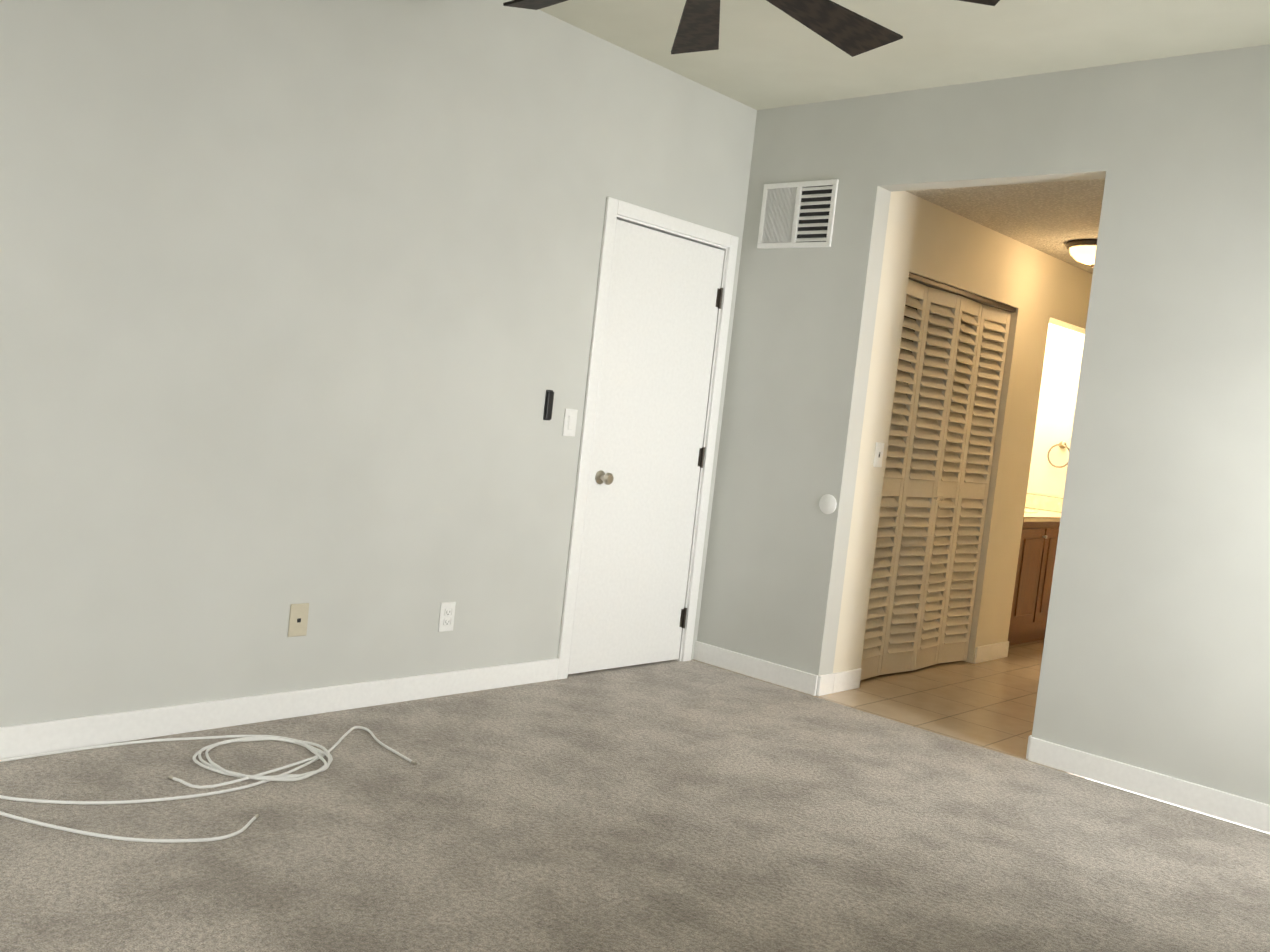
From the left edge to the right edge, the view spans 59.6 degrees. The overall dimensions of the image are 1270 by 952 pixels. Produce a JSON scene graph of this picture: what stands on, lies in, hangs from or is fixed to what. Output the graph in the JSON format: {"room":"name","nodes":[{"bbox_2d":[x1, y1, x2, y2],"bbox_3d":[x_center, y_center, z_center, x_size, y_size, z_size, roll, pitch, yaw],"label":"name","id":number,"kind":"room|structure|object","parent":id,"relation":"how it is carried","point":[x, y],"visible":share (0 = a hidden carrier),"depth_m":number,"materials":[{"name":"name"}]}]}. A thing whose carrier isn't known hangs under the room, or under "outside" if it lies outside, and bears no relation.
{"room":"empty bedroom","nodes":[
{"label":"empty bedroom","id":0,"kind":"room"},
{"bbox_2d":[0,0,756,726],"bbox_3d":[-0.361,-0.477,4.719,0.120,2.739,9.770,9,4,42],"label":"wall","id":1,"kind":"structure","parent":0,"point":[296,300],"depth_m":3.79,"materials":[{"name":"grey paint"}]},
{"bbox_2d":[0,658,558,758],"bbox_3d":[-2.007,0.772,3.058,0.016,0.095,4.936,9,4,42],"label":"baseboard","id":2,"kind":"structure","parent":1,"relation":"attached to","point":[48,736],"depth_m":3.80,"materials":[{"name":"white wood"}]},
{"bbox_2d":[288,603,308,636],"bbox_3d":[-1.185,0.507,3.906,0.008,0.117,0.072,9,4,42],"label":"outlet","id":3,"kind":"object","parent":1,"relation":"attached to","point":[298,619],"visible":1,"depth_m":3.90,"materials":[{"name":"plastic"}]},
{"bbox_2d":[438,602,455,631],"bbox_3d":[-0.744,0.558,4.391,0.010,0.117,0.072,9,4,42],"label":"outlet","id":4,"kind":"object","parent":1,"relation":"attached to","point":[446,616],"visible":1,"depth_m":4.39,"materials":[{"name":"white plastic"}]},
{"bbox_2d":[543,390,553,420],"bbox_3d":[-0.360,-0.297,4.649,0.018,0.128,0.038,9,4,42],"label":"remote","id":5,"kind":"object","parent":1,"relation":"attached to","point":[549,399],"visible":1,"depth_m":4.64,"materials":[{"name":"plastic"}]},
{"bbox_2d":[562,409,577,436],"bbox_3d":[-0.277,-0.229,4.756,0.011,0.117,0.072,9,4,42],"label":"rocker light switch","id":6,"kind":"object","parent":1,"relation":"attached to","point":[570,420],"visible":1,"depth_m":4.75,"materials":[{"name":"white plastic"}]},
{"bbox_2d":[568,219,723,673],"bbox_3d":[0.084,-0.102,5.155,0.101,2.018,0.775,9,4,42],"label":"closet door","id":7,"kind":"structure","parent":1,"relation":"in","point":[665,293],"depth_m":5.14,"materials":[{"name":"white wood"}]},
{"bbox_2d":[557,197,738,679],"bbox_3d":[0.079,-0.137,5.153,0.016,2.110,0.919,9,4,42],"label":"door frame","id":8,"kind":"structure","parent":1,"relation":"attached to","point":[614,208],"depth_m":4.89,"materials":[{"name":"white wood"}]},
{"bbox_2d":[0,660,1269,951],"bbox_3d":[-0.387,1.082,2.118,3.959,0.060,6.000,9,4,42],"label":"floor carpet","id":9,"kind":"object","parent":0,"point":[678,806],"visible":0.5,"depth_m":3.15,"materials":[{"name":"grey carpet"}]},
{"bbox_2d":[0,726,416,842],"bbox_3d":[-1.296,0.707,3.188,0.861,0.374,1.504,9,4,42],"label":"coaxial cable","id":10,"kind":"object","parent":9,"relation":"on","point":[284,776],"visible":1,"depth_m":3.29,"materials":[{"name":"white plastic"}]},
{"bbox_2d":[693,639,1084,777],"bbox_3d":[2.207,1.118,6.369,2.020,0.060,3.770,9,4,42],"label":"floor","id":11,"kind":"structure","parent":0,"point":[990,704],"depth_m":5.31,"materials":[{"name":"beige tile"}]},
{"bbox_2d":[1008,493,1062,645],"bbox_3d":[2.462,0.567,7.300,0.636,0.978,1.182,9,4,42],"label":"vanity cabinet","id":12,"kind":"object","parent":11,"relation":"on","point":[1035,566],"visible":0.35,"depth_m":6.96,"materials":[{"name":"brown wood"}]},
{"bbox_2d":[539,0,1269,109],"bbox_3d":[-0.033,-1.713,2.006,3.959,0.100,6.140,9,4,42],"label":"ceiling","id":13,"kind":"structure","parent":0,"point":[767,55],"depth_m":4.27,"materials":[{"name":"paint"}]},
{"bbox_2d":[503,0,999,56],"bbox_3d":[0.211,-1.475,2.853,1.594,0.417,1.594,9,4,42],"label":"ceiling fan","id":14,"kind":"object","parent":13,"relation":"hanging from","point":[849,32],"visible":1,"depth_m":3.31,"materials":[{"name":"black wood"}]},
{"bbox_2d":[898,299,918,457],"bbox_3d":[1.337,-0.178,6.067,0.610,2.360,1.790,9,4,42],"label":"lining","id":15,"kind":"object","parent":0,"point":[908,339],"depth_m":6.72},
{"bbox_2d":[833,191,1092,672],"bbox_3d":[2.225,-0.106,6.499,0.120,2.360,3.630,9,4,42],"label":"wall","id":16,"kind":"structure","parent":0,"point":[1039,291],"depth_m":5.90,"materials":[{"name":"beige paint"}]},
{"bbox_2d":[873,442,883,466],"bbox_3d":[1.158,-0.100,5.244,0.017,0.117,0.072,9,4,42],"label":"toggle","id":17,"kind":"object","parent":16,"relation":"attached to","point":[878,455],"visible":1,"depth_m":5.24,"materials":[{"name":"white plastic"}]},
{"bbox_2d":[860,279,1010,679],"bbox_3d":[1.570,0.045,5.804,0.090,1.973,1.220,9,4,42],"label":"doors","id":18,"kind":"structure","parent":16,"relation":"in","point":[927,557],"depth_m":5.78,"materials":[{"name":"white wood"}]},
{"bbox_2d":[909,272,1015,311],"bbox_3d":[1.686,-0.945,5.739,0.058,0.023,1.226,9,4,42],"label":"door frame","id":19,"kind":"structure","parent":16,"relation":"attached to","point":[951,289],"depth_m":5.68,"materials":[{"name":"white wood"}]},
{"bbox_2d":[974,641,1008,663],"bbox_3d":[2.073,1.022,6.434,0.013,0.095,0.420,9,4,42],"label":"baseboard","id":20,"kind":"structure","parent":16,"relation":"attached to","point":[994,651],"depth_m":6.41,"materials":[{"name":"white wood"}]},
{"bbox_2d":[697,44,1269,804],"bbox_3d":[1.890,-0.204,4.265,3.839,2.739,0.120,9,4,42],"label":"wall","id":21,"kind":"structure","parent":0,"point":[1157,648],"depth_m":4.26,"materials":[{"name":"grey paint"}]},
{"bbox_2d":[693,641,827,695],"bbox_3d":[0.574,0.922,5.336,0.743,0.095,0.016,9,4,42],"label":"baseboard","id":22,"kind":"structure","parent":21,"relation":"attached to","point":[774,673],"depth_m":5.30,"materials":[{"name":"white wood"}]},
{"bbox_2d":[757,179,838,248],"bbox_3d":[0.766,-1.236,5.248,0.418,0.310,0.014,9,4,42],"label":"air vent","id":23,"kind":"object","parent":21,"relation":"in","point":[797,214],"visible":1,"depth_m":5.24,"materials":[{"name":"white plastic"}]},
{"bbox_2d":[819,494,836,513],"bbox_3d":[0.884,0.129,5.088,0.092,0.092,0.007,9,4,42],"label":"bumper cover","id":24,"kind":"object","parent":21,"relation":"attached to","point":[827,503],"visible":1,"depth_m":5.08,"materials":[{"name":"white plastic"}]},
{"bbox_2d":[1026,735,1269,832],"bbox_3d":[2.243,1.195,3.790,1.873,0.095,0.019,9,4,42],"label":"baseboard","id":25,"kind":"structure","parent":21,"relation":"attached to","point":[1247,812],"depth_m":4.09,"materials":[{"name":"white wood"}]},
{"bbox_2d":[915,308,1084,497],"bbox_3d":[2.453,-0.127,7.282,0.610,2.360,1.510,9,4,42],"label":"wall","id":26,"kind":"structure","parent":0,"point":[1059,385],"depth_m":7.72,"materials":[{"name":"beige paint"}]},
{"bbox_2d":[1047,441,1069,467],"bbox_3d":[2.942,-0.148,7.667,0.168,0.187,0.042,9,4,42],"label":"towel ring","id":27,"kind":"object","parent":26,"relation":"attached to","point":[1062,444],"visible":0.81,"depth_m":7.67,"materials":[{"name":"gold metal"}]},
{"bbox_2d":[906,179,1104,273],"bbox_3d":[2.519,-1.301,6.279,2.020,0.100,3.630,9,4,42],"label":"ceiling","id":28,"kind":"structure","parent":0,"point":[1051,218],"depth_m":5.26,"materials":[{"name":"white paint"}]},
{"bbox_2d":[1065,239,1096,267],"bbox_3d":[2.447,-1.174,5.912,0.300,0.125,0.300,9,4,42],"label":"hall ceiling light","id":29,"kind":"object","parent":28,"relation":"attached to","point":[1082,251],"visible":0.58,"depth_m":5.85,"materials":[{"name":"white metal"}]}
]}

